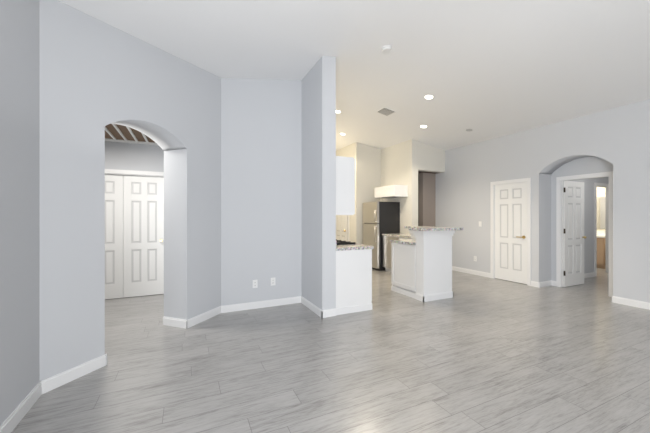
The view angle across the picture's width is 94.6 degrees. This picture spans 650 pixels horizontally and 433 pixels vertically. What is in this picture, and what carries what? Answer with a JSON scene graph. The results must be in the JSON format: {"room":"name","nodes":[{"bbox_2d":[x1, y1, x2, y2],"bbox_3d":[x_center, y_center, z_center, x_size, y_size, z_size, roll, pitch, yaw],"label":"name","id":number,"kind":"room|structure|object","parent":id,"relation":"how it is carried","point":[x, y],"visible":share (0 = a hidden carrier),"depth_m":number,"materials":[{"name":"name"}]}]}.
{"room":"empty living room","nodes":[
{"label":"empty living room","id":0,"kind":"room"},
{"bbox_2d":[0,0,38,425],"bbox_3d":[-1.560,-0.540,0.801,0.150,3.780,3.470,0,0,-25],"label":"wall","id":1,"kind":"structure","parent":0,"point":[19,200],"depth_m":1.98,"materials":[{"name":"grey paint"}]},
{"bbox_2d":[39,0,220,381],"bbox_3d":[-1.970,-0.540,3.336,0.370,3.780,2.256,0,0,20],"label":"wall","id":2,"kind":"structure","parent":0,"point":[96,76],"depth_m":2.68,"materials":[{"name":"grey paint"}]},
{"bbox_2d":[0,266,649,432],"bbox_3d":[1.365,1.300,3.568,11.190,0.100,11.914,0,0,-25],"label":"baseboard","id":3,"kind":"structure","parent":2,"relation":"attached to","point":[17,415],"depth_m":3.70,"materials":[{"name":"white wood"}]},
{"bbox_2d":[105,140,158,145],"bbox_3d":[-2.174,-1.210,3.124,4.700,0.001,4.500,0,0,-25],"label":"ceiling","id":4,"kind":"structure","parent":0,"point":[131,142],"depth_m":4.90,"materials":[{"name":"white paint"}]},
{"bbox_2d":[105,124,156,143],"bbox_3d":[-2.908,-1.198,4.249,0.960,0.024,1.160,0,0,-25],"label":"ceiling beams","id":5,"kind":"structure","parent":4,"relation":"in","point":[115,132],"depth_m":4.41,"materials":[{"name":"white wood"}]},
{"bbox_2d":[105,141,163,171],"bbox_3d":[-3.347,-1.175,4.977,1.240,0.950,0.150,0,0,-25],"label":"wall","id":6,"kind":"structure","parent":0,"point":[129,156],"depth_m":4.97,"materials":[{"name":"grey paint"}]},
{"bbox_2d":[105,169,163,176],"bbox_3d":[-3.344,0.294,4.970,1.364,2.112,0.166,0,0,-25],"label":"door frame","id":7,"kind":"structure","parent":6,"relation":"attached to","point":[107,171],"depth_m":4.97,"materials":[{"name":"white wood"}]},
{"bbox_2d":[221,78,301,305],"bbox_3d":[-0.975,-0.540,4.525,1.257,3.780,0.173,0,0,-25],"label":"wall","id":8,"kind":"structure","parent":0,"point":[261,181],"depth_m":4.44,"materials":[{"name":"grey paint"}]},
{"bbox_2d":[253,280,257,287],"bbox_3d":[-1.026,0.990,4.401,0.072,0.116,0.008,0,0,-25],"label":"electrical outlet","id":9,"kind":"object","parent":8,"relation":"attached to","point":[255,283],"visible":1,"depth_m":4.40,"materials":[{"name":"white plastic"}]},
{"bbox_2d":[302,56,335,309],"bbox_3d":[-1.024,-0.540,6.358,0.203,3.780,5.110,0,0,-25],"label":"wall","id":10,"kind":"structure","parent":0,"point":[319,185],"depth_m":4.08,"materials":[{"name":"grey paint"}]},
{"bbox_2d":[336,156,354,214],"bbox_3d":[0.212,-0.430,4.356,0.333,0.820,0.316,0,0,-25],"label":"upper cabinet","id":11,"kind":"object","parent":10,"relation":"attached to","point":[345,185],"visible":0.17,"depth_m":4.20,"materials":[{"name":"white wood"}]},
{"bbox_2d":[11,268,649,432],"bbox_3d":[2.128,1.390,4.192,14.600,0.080,13.400,0,0,-25],"label":"floor","id":12,"kind":"structure","parent":0,"point":[478,354],"depth_m":2.65,"materials":[{"name":"grey wood"}]},
{"bbox_2d":[336,240,373,314],"bbox_3d":[0.351,0.840,4.390,0.615,1.020,0.370,0,0,-25],"label":"base cabinet","id":13,"kind":"object","parent":12,"relation":"on","point":[353,278],"visible":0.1,"depth_m":4.20,"materials":[{"name":"white wood"}]},
{"bbox_2d":[336,239,355,244],"bbox_3d":[0.138,0.810,4.919,0.656,1.040,0.760,0,0,-25],"label":"gas range","id":14,"kind":"object","parent":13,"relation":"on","point":[339,242],"visible":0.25,"depth_m":4.69,"materials":[{"name":"black metal"}]},
{"bbox_2d":[362,202,399,270],"bbox_3d":[1.438,0.490,7.848,0.740,1.720,0.690,0,0,-25],"label":"fridge","id":15,"kind":"object","parent":12,"relation":"on","point":[379,219],"visible":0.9,"depth_m":7.55,"materials":[{"name":"silver metal"}]},
{"bbox_2d":[382,233,410,271],"bbox_3d":[1.920,0.890,7.000,0.587,0.920,1.205,0,0,-25],"label":"base cabinet","id":16,"kind":"object","parent":12,"relation":"on","point":[387,238],"visible":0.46,"depth_m":7.21,"materials":[{"name":"white"}]},
{"bbox_2d":[390,226,462,301],"bbox_3d":[1.687,0.767,5.244,0.830,1.165,1.040,0,0,-25],"label":"kitchen island","id":17,"kind":"object","parent":12,"relation":"on","point":[421,264],"visible":1,"depth_m":4.92,"materials":[{"name":"white wood"}]},
{"bbox_2d":[597,231,604,268],"bbox_3d":[7.370,0.880,8.347,0.975,0.940,1.040,0,0,-25],"label":"bathroom vanity","id":18,"kind":"object","parent":12,"relation":"on","point":[600,249],"visible":0.25,"depth_m":7.76,"materials":[{"name":"beige wood"}]},
{"bbox_2d":[336,142,360,243],"bbox_3d":[0.578,-0.540,8.876,0.150,3.780,1.600,0,0,-25],"label":"wall","id":19,"kind":"structure","parent":0,"point":[353,150],"depth_m":8.16,"materials":[{"name":"white paint"}]},
{"bbox_2d":[336,215,347,241],"bbox_3d":[0.448,0.327,8.848,0.074,2.030,0.760,0,0,-25],"label":"door","id":20,"kind":"structure","parent":19,"relation":"in","point":[341,227],"depth_m":8.75,"materials":[{"name":"white wood"}]},
{"bbox_2d":[59,0,649,150],"bbox_3d":[1.085,-1.965,3.706,7.700,0.621,12.800,0,0,-25],"label":"ceiling","id":21,"kind":"structure","parent":0,"point":[487,69],"depth_m":3.76,"materials":[{"name":"white paint"}]},
{"bbox_2d":[376,107,396,116],"bbox_3d":[1.229,-2.101,6.024,0.297,0.060,0.300,0,0,-25],"label":"ceiling vent","id":22,"kind":"object","parent":21,"relation":"in","point":[385,111],"visible":0.98,"depth_m":6.00,"materials":[{"name":"white plastic"}]},
{"bbox_2d":[381,45,391,52],"bbox_3d":[0.810,-2.197,3.942,0.136,0.037,0.136,0,0,-25],"label":"smoke detector","id":23,"kind":"object","parent":21,"relation":"attached to","point":[386,49],"visible":0.98,"depth_m":3.91,"materials":[{"name":"white plastic"}]},
{"bbox_2d":[423,95,434,99],"bbox_3d":[1.806,-2.071,5.211,0.188,0.031,0.190,0,0,-25],"label":"recessed light","id":24,"kind":"object","parent":21,"relation":"in","point":[428,97],"visible":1,"depth_m":5.22,"materials":[{"name":"white plastic"}]},
{"bbox_2d":[361,144,380,243],"bbox_3d":[1.338,-0.540,8.430,0.850,3.780,0.150,0,0,-25],"label":"wall","id":25,"kind":"structure","parent":0,"point":[370,169],"depth_m":8.30,"materials":[{"name":"white paint"}]},
{"bbox_2d":[381,139,417,233],"bbox_3d":[1.934,-0.540,7.920,0.200,3.780,1.280,0,0,-25],"label":"wall","id":26,"kind":"structure","parent":0,"point":[399,163],"depth_m":7.54,"materials":[{"name":"white paint"}]},
{"bbox_2d":[375,185,407,198],"bbox_3d":[1.685,-0.630,7.715,0.412,0.280,0.840,0,0,-25],"label":"upper cabinet","id":27,"kind":"object","parent":26,"relation":"attached to","point":[392,191],"visible":1,"depth_m":7.41,"materials":[{"name":"white"}]},
{"bbox_2d":[418,174,418,225],"bbox_3d":[1.981,0.050,9.309,0.140,2.600,2.800,0,0,-25],"label":"wall","id":28,"kind":"structure","parent":0,"point":[418,199],"depth_m":8.02,"materials":[{"name":"brown"}]},
{"bbox_2d":[419,173,434,226],"bbox_3d":[2.741,0.100,8.036,0.440,2.500,0.150,0,0,-25],"label":"wall","id":29,"kind":"structure","parent":0,"point":[426,199],"depth_m":7.96,"materials":[{"name":"beige paint"}]},
{"bbox_2d":[418,171,436,173],"bbox_3d":[1.879,-1.200,9.162,1.050,0.100,3.280,0,0,-25],"label":"ceiling","id":30,"kind":"structure","parent":0,"point":[426,172],"depth_m":7.83,"materials":[{"name":"brown"}]},
{"bbox_2d":[418,141,444,172],"bbox_3d":[2.672,-1.790,7.640,0.900,1.280,0.150,0,0,-25],"label":"wall","id":31,"kind":"structure","parent":0,"point":[431,158],"depth_m":7.55,"materials":[{"name":"white paint"}]},
{"bbox_2d":[435,173,440,226],"bbox_3d":[3.046,-0.540,8.079,0.150,3.780,0.330,0,0,-25],"label":"wall","id":32,"kind":"structure","parent":0,"point":[437,199],"depth_m":7.96,"materials":[{"name":"grey paint"}]},
{"bbox_2d":[441,99,649,302],"bbox_3d":[5.198,-0.540,3.759,0.400,3.780,9.320,0,0,-25],"label":"wall","id":33,"kind":"structure","parent":0,"point":[631,201],"depth_m":5.49,"materials":[{"name":"grey paint"}]},
{"bbox_2d":[490,178,530,285],"bbox_3d":[3.892,0.296,6.245,0.166,2.107,0.844,0,0,-25],"label":"door frame","id":34,"kind":"structure","parent":33,"relation":"attached to","point":[492,184],"depth_m":6.30,"materials":[{"name":"white wood"}]},
{"bbox_2d":[495,182,526,283],"bbox_3d":[3.838,0.330,6.220,0.097,2.025,0.690,0,0,-25],"label":"door","id":35,"kind":"structure","parent":33,"relation":"in","point":[510,232],"depth_m":6.20,"materials":[{"name":"white wood"}]},
{"bbox_2d":[544,174,550,280],"bbox_3d":[4.349,-0.540,5.901,0.370,3.780,0.120,0,0,-25],"label":"wall","id":36,"kind":"structure","parent":0,"point":[547,227],"depth_m":5.82,"materials":[{"name":"grey paint"}]},
{"bbox_2d":[551,157,612,280],"bbox_3d":[4.718,-0.540,5.405,0.120,3.780,1.090,0,0,-25],"label":"wall","id":37,"kind":"structure","parent":0,"point":[585,165],"depth_m":5.62,"materials":[{"name":"grey paint"}]},
{"bbox_2d":[562,181,586,286],"bbox_3d":[4.846,0.330,5.853,0.728,2.025,0.155,0,0,-25],"label":"door","id":38,"kind":"structure","parent":37,"relation":"in","point":[573,237],"depth_m":5.83,"materials":[{"name":"white wood"}]},
{"bbox_2d":[556,171,612,296],"bbox_3d":[4.702,0.296,5.420,0.136,2.107,0.854,0,0,-25],"label":"door frame","id":39,"kind":"structure","parent":37,"relation":"attached to","point":[559,180],"depth_m":5.73,"materials":[{"name":"white wood"}]},
{"bbox_2d":[570,177,608,273],"bbox_3d":[5.728,0.000,6.671,2.780,2.700,0.150,0,0,-25],"label":"wall","id":40,"kind":"structure","parent":0,"point":[589,225],"depth_m":6.69,"materials":[{"name":"grey paint"}]},
{"bbox_2d":[597,187,604,230],"bbox_3d":[7.885,0.000,8.587,0.150,2.700,1.800,0,0,-25],"label":"wall","id":41,"kind":"structure","parent":0,"point":[600,191],"depth_m":8.51,"materials":[{"name":"beige paint"}]},
{"bbox_2d":[597,197,604,228],"bbox_3d":[7.806,-0.100,8.550,0.017,0.900,0.900,0,0,-25],"label":"bathroom mirror","id":42,"kind":"object","parent":41,"relation":"attached to","point":[600,212],"visible":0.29,"depth_m":8.49,"materials":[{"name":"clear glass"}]},
{"bbox_3d":[-4.566,-0.150,4.408,1.450,3.000,0.150,0,0,-25],"label":"wall","id":43,"kind":"structure","parent":0,"visible":0},
{"bbox_2d":[105,174,122,298],"bbox_3d":[-3.604,0.327,4.811,0.603,2.030,0.082,0,0,-25],"label":"closet door","id":44,"kind":"structure","parent":43,"relation":"in","point":[113,236],"depth_m":4.91,"materials":[{"name":"white wood"}]},
{"bbox_3d":[-1.894,-0.150,5.655,1.967,3.000,0.150,0,0,-25],"label":"wall","id":45,"kind":"structure","parent":0,"visible":0},
{"bbox_2d":[123,175,163,297],"bbox_3d":[-3.054,0.327,5.067,0.603,2.030,0.082,0,0,-25],"label":"closet door","id":46,"kind":"structure","parent":45,"relation":"in","point":[143,235],"depth_m":5.08,"materials":[{"name":"white wood"}]}
]}

